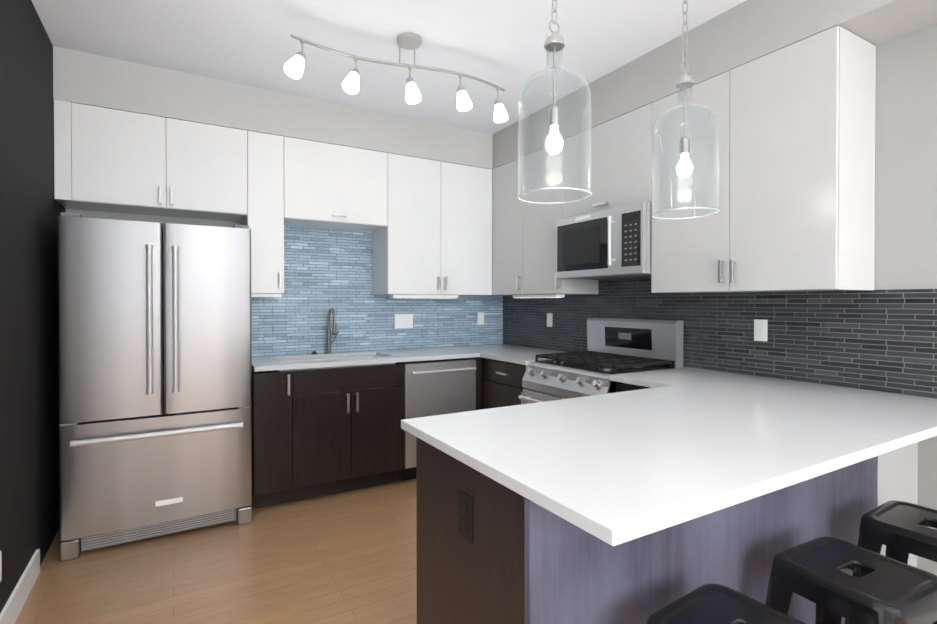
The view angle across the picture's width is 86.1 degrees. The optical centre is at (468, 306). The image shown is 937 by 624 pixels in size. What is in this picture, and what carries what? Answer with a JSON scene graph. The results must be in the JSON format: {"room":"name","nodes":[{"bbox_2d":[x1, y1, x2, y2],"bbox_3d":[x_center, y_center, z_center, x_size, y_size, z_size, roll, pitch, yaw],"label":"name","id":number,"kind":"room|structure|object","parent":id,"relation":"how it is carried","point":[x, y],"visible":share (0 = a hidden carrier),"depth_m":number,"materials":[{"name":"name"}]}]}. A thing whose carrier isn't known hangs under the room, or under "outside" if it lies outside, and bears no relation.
{"room":"kitchen","nodes":[
{"label":"kitchen","id":0,"kind":"room"},
{"bbox_2d":[0,0,65,612],"bbox_3d":[-1.898,-0.080,1.963,0.120,2.760,2.890,0,1,-30],"label":"wall","id":1,"kind":"structure","parent":0,"point":[31,208],"depth_m":2.31,"materials":[{"name":"black paint"}]},
{"bbox_2d":[0,551,1,581],"bbox_3d":[-1.784,0.998,1.905,0.007,0.115,0.070,0,1,-30],"label":"electrical outlet plate","id":2,"kind":"object","parent":1,"relation":"attached to","point":[0,566],"visible":1,"depth_m":1.93,"materials":[{"name":"white plastic"}]},
{"bbox_2d":[0,549,39,623],"bbox_3d":[-1.514,1.247,1.451,0.014,0.115,2.300,0,1,-30],"label":"baseboard","id":3,"kind":"structure","parent":1,"relation":"attached to","point":[13,607],"depth_m":2.13,"materials":[{"name":"white wood"}]},
{"bbox_2d":[15,478,416,623],"bbox_3d":[0.857,1.341,0.649,3.536,0.060,7.960,0,1,-30],"label":"floor","id":4,"kind":"structure","parent":0,"point":[347,557],"depth_m":2.44,"materials":[{"name":"brown wood"}]},
{"bbox_2d":[57,212,251,560],"bbox_3d":[-1.844,0.404,3.040,0.905,1.775,0.792,0,1,-30],"label":"fridge","id":5,"kind":"object","parent":4,"relation":"on","point":[155,371],"visible":1,"depth_m":2.73,"materials":[{"name":"metal"}]},
{"bbox_2d":[400,357,475,480],"bbox_3d":[-0.319,0.842,3.989,0.602,0.884,0.600,0,1,-30],"label":"built-in dishwasher","id":6,"kind":"object","parent":4,"relation":"on","point":[438,387],"visible":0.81,"depth_m":3.74,"materials":[{"name":"silver metal"}]},
{"bbox_2d":[474,357,482,409],"bbox_3d":[0.191,0.837,4.375,0.659,0.886,0.591,0,1,-30],"label":"base cabinet","id":7,"kind":"object","parent":4,"relation":"on","point":[479,378],"depth_m":3.97,"materials":[{"name":"brown wood"}]},
{"bbox_2d":[252,344,531,371],"bbox_3d":[-0.495,0.379,3.940,2.279,0.030,0.641,0,1,-30],"label":"countertop","id":8,"kind":"structure","parent":7,"relation":"on","point":[452,352],"depth_m":3.74,"materials":[{"name":"white stone"}]},
{"bbox_2d":[311,308,338,353],"bbox_3d":[-1.070,0.186,3.817,0.211,0.356,0.192,0,1,-30],"label":"gooseneck faucet","id":9,"kind":"object","parent":8,"relation":"on","point":[329,339],"visible":1,"depth_m":3.87,"materials":[{"name":"metal"}]},
{"bbox_2d":[270,356,395,395],"bbox_3d":[-0.988,0.503,3.673,0.814,0.210,0.389,0,1,-30],"label":"sink basin","id":10,"kind":"object","parent":8,"relation":"in","point":[332,367],"depth_m":3.59,"materials":[{"name":"silver metal"}]},
{"bbox_2d":[482,358,525,408],"bbox_3d":[0.523,0.842,3.856,0.611,0.886,0.630,0,1,-30],"label":"base cabinet","id":11,"kind":"object","parent":4,"relation":"on","point":[502,384],"depth_m":3.72,"materials":[{"name":"brown wood"}]},
{"bbox_2d":[480,348,565,364],"bbox_3d":[0.515,0.380,3.818,0.659,0.030,0.583,0,1,-30],"label":"countertop","id":12,"kind":"structure","parent":11,"relation":"on","point":[523,356],"depth_m":3.81,"materials":[{"name":"white stone"}]},
{"bbox_2d":[518,317,682,403],"bbox_3d":[0.818,0.672,3.216,0.746,1.175,0.754,0,1,-30],"label":"gas range","id":13,"kind":"object","parent":4,"relation":"on","point":[619,345],"visible":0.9,"depth_m":3.17,"materials":[{"name":"silver metal"}]},
{"bbox_2d":[616,382,649,391],"bbox_3d":[1.195,0.851,2.708,0.611,0.886,0.490,0,1,-30],"label":"base cabinet","id":14,"kind":"object","parent":4,"relation":"on","point":[620,387],"depth_m":2.70,"materials":[{"name":"brown wood"}]},
{"bbox_2d":[610,367,723,383],"bbox_3d":[1.151,0.389,2.738,0.651,0.030,0.391,0,1,-30],"label":"countertop","id":15,"kind":"structure","parent":14,"relation":"on","point":[645,377],"depth_m":2.72,"materials":[{"name":"white stone"}]},
{"bbox_2d":[416,437,876,623],"bbox_3d":[0.699,0.859,1.775,1.670,0.886,0.610,0,1,-30],"label":"base cabinet","id":16,"kind":"object","parent":4,"relation":"on","point":[490,551],"visible":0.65,"depth_m":1.35,"materials":[{"name":"brown wood"}]},
{"bbox_2d":[401,372,936,545],"bbox_3d":[0.893,0.397,1.802,2.044,0.030,0.954,0,1,-30],"label":"countertop","id":17,"kind":"structure","parent":16,"relation":"on","point":[668,448],"depth_m":1.43,"materials":[{"name":"white stone"}]},
{"bbox_2d":[646,583,805,623],"bbox_3d":[0.584,1.001,1.079,0.424,0.614,0.424,0,1,-34],"label":"stool","id":18,"kind":"object","parent":4,"relation":"on","point":[711,603],"visible":1,"depth_m":1.15,"materials":[{"name":"metal"}]},
{"bbox_2d":[765,537,936,623],"bbox_3d":[1.030,0.999,1.336,0.424,0.614,0.424,0,1,-27],"label":"stool","id":19,"kind":"object","parent":4,"relation":"on","point":[882,590],"visible":1,"depth_m":1.29,"materials":[{"name":"metal"}]},
{"bbox_2d":[844,500,936,623],"bbox_3d":[1.484,0.996,1.610,0.424,0.614,0.424,0,1,-32],"label":"stool","id":20,"kind":"object","parent":4,"relation":"on","point":[901,530],"visible":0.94,"depth_m":1.62,"materials":[{"name":"metal"}]},
{"bbox_2d":[66,209,502,372],"bbox_3d":[-1.070,-0.097,4.048,3.416,2.760,0.126,0,1,-30],"label":"wall","id":21,"kind":"structure","parent":0,"point":[325,269],"depth_m":4.01,"materials":[{"name":"blue tile"}]},
{"bbox_2d":[54,99,249,221],"bbox_3d":[-1.990,-0.890,3.232,1.004,0.560,0.347,0,1,-30],"label":"upper cabinet","id":22,"kind":"object","parent":21,"relation":"attached to","point":[106,159],"depth_m":3.06,"materials":[{"name":"white paint"}]},
{"bbox_2d":[242,131,285,293],"bbox_3d":[-1.457,-0.632,3.546,0.231,1.082,0.347,0,1,-30],"label":"upper cabinet","id":23,"kind":"object","parent":21,"relation":"attached to","point":[266,220],"depth_m":3.40,"materials":[{"name":"white paint"}]},
{"bbox_2d":[251,293,281,296],"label":"under-cabinet light","id":24,"kind":"object","parent":23,"relation":"attached to","point":[252,294],"depth_m":3.42,"materials":[{"name":"white plastic"}]},
{"bbox_2d":[286,137,389,230],"bbox_3d":[-1.031,-0.895,3.794,0.757,0.560,0.347,0,1,-30],"label":"upper cabinet","id":25,"kind":"object","parent":21,"relation":"attached to","point":[333,186],"depth_m":3.65,"materials":[{"name":"white paint"}]},
{"bbox_2d":[395,314,412,328],"bbox_3d":[-0.549,0.125,4.276,0.165,0.122,0.007,0,1,-30],"label":"electrical outlet plate","id":26,"kind":"object","parent":21,"relation":"attached to","point":[403,320],"depth_m":4.27,"materials":[{"name":"white plastic"}]},
{"bbox_2d":[373,153,491,295],"bbox_3d":[-0.293,-0.637,4.227,0.952,1.082,0.347,0,1,-30],"label":"upper cabinet","id":27,"kind":"object","parent":21,"relation":"attached to","point":[428,222],"depth_m":4.05,"materials":[{"name":"white paint"}]},
{"bbox_2d":[390,295,457,297],"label":"under-cabinet light","id":28,"kind":"object","parent":27,"relation":"attached to","point":[431,296],"depth_m":4.02,"materials":[{"name":"white plastic"}]},
{"bbox_2d":[478,313,483,324],"bbox_3d":[0.115,0.114,4.665,0.070,0.115,0.007,0,1,-30],"label":"electrical outlet plate","id":29,"kind":"object","parent":21,"relation":"attached to","point":[480,315],"depth_m":4.66,"materials":[{"name":"white plastic"}]},
{"bbox_2d":[31,0,745,134],"bbox_3d":[0.857,-1.479,0.626,3.536,0.060,7.960,0,1,-30],"label":"ceiling","id":30,"kind":"structure","parent":0,"point":[500,43],"depth_m":2.77,"materials":[{"name":"white paint"}]},
{"bbox_2d":[53,46,491,168],"bbox_3d":[-1.154,-1.326,3.723,2.951,0.297,0.345,0,1,-30],"label":"soffit beam","id":31,"kind":"structure","parent":30,"relation":"attached to","point":[79,77],"depth_m":3.35,"materials":[{"name":"white paint"}]},
{"bbox_2d":[284,33,507,122],"bbox_3d":[-0.328,-1.294,2.751,1.298,0.342,0.155,0,1,-26],"label":"track light","id":32,"kind":"object","parent":30,"relation":"attached to","point":[294,67],"visible":1,"depth_m":2.73,"materials":[{"name":"silver metal"}]},
{"bbox_2d":[517,0,591,203],"bbox_3d":[0.298,-0.919,1.740,0.255,1.077,0.255,0,1,-30],"label":"pendant light","id":33,"kind":"object","parent":30,"relation":"hanging from","point":[554,43],"visible":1,"depth_m":1.73,"materials":[{"name":"clear glass"}]},
{"bbox_2d":[651,0,719,218],"bbox_3d":[0.873,-0.916,2.024,0.255,1.087,0.255,0,1,-30],"label":"pendant light","id":34,"kind":"object","parent":30,"relation":"hanging from","point":[684,82],"visible":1,"depth_m":2.02,"materials":[{"name":"clear glass"}]},
{"bbox_2d":[492,0,936,169],"bbox_3d":[2.130,-1.306,1.372,0.345,0.297,7.720,0,1,-30],"label":"soffit beam","id":35,"kind":"structure","parent":30,"relation":"attached to","point":[744,32],"depth_m":2.52,"materials":[{"name":"white paint"}]},
{"bbox_2d":[503,24,936,575],"bbox_3d":[2.359,-0.076,1.446,0.126,2.760,7.840,0,1,-30],"label":"wall","id":36,"kind":"structure","parent":0,"point":[880,340],"depth_m":2.25,"materials":[{"name":"grey tile"}]},
{"bbox_2d":[490,157,521,295],"bbox_3d":[0.466,-0.637,4.215,0.347,1.082,0.438,0,1,-30],"label":"upper cabinet","id":37,"kind":"object","parent":36,"relation":"attached to","point":[506,207],"depth_m":4.13,"materials":[{"name":"white paint"}]},
{"bbox_2d":[547,313,551,326],"bbox_3d":[0.677,0.113,4.190,0.007,0.115,0.070,0,1,-30],"label":"electrical outlet plate","id":38,"kind":"object","parent":36,"relation":"attached to","point":[549,315],"depth_m":4.19,"materials":[{"name":"white plastic"}]},
{"bbox_2d":[522,148,598,294],"bbox_3d":[0.695,-0.634,3.823,0.347,1.082,0.470,0,1,-30],"label":"upper cabinet","id":39,"kind":"object","parent":36,"relation":"attached to","point":[538,220],"depth_m":3.73,"materials":[{"name":"white paint"}]},
{"bbox_2d":[513,294,564,297],"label":"under-cabinet light","id":40,"kind":"object","parent":39,"relation":"attached to","point":[533,295],"depth_m":3.78,"materials":[{"name":"white plastic"}]},
{"bbox_2d":[562,104,649,218],"bbox_3d":[1.006,-0.888,3.290,0.347,0.565,0.760,0,1,-30],"label":"upper cabinet","id":41,"kind":"object","parent":36,"relation":"attached to","point":[620,146],"depth_m":3.14,"materials":[{"name":"white paint"}]},
{"bbox_2d":[556,201,651,279],"bbox_3d":[0.954,-0.396,3.263,0.468,0.414,0.752,0,1,-30],"label":"over-the-range microwave","id":42,"kind":"object","parent":41,"relation":"attached to","point":[611,243],"visible":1,"depth_m":3.10,"materials":[{"name":"silver metal"}]},
{"bbox_2d":[754,319,766,340],"bbox_3d":[1.559,0.127,2.680,0.008,0.115,0.070,0,1,-30],"label":"electrical outlet plate","id":43,"kind":"object","parent":36,"relation":"attached to","point":[760,330],"depth_m":2.68,"materials":[{"name":"white plastic"}]},
{"bbox_2d":[650,26,875,293],"bbox_3d":[1.433,-0.620,2.561,0.347,1.090,0.934,0,1,-30],"label":"upper cabinet","id":44,"kind":"object","parent":36,"relation":"attached to","point":[796,121],"depth_m":2.27,"materials":[{"name":"white paint"}]},
{"bbox_2d":[877,442,917,567],"bbox_3d":[1.585,0.855,2.293,0.375,0.886,0.610,0,1,-30],"label":"wall pier","id":45,"kind":"object","parent":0,"point":[897,474],"depth_m":2.03,"materials":[{"name":"white paint"}]}
]}

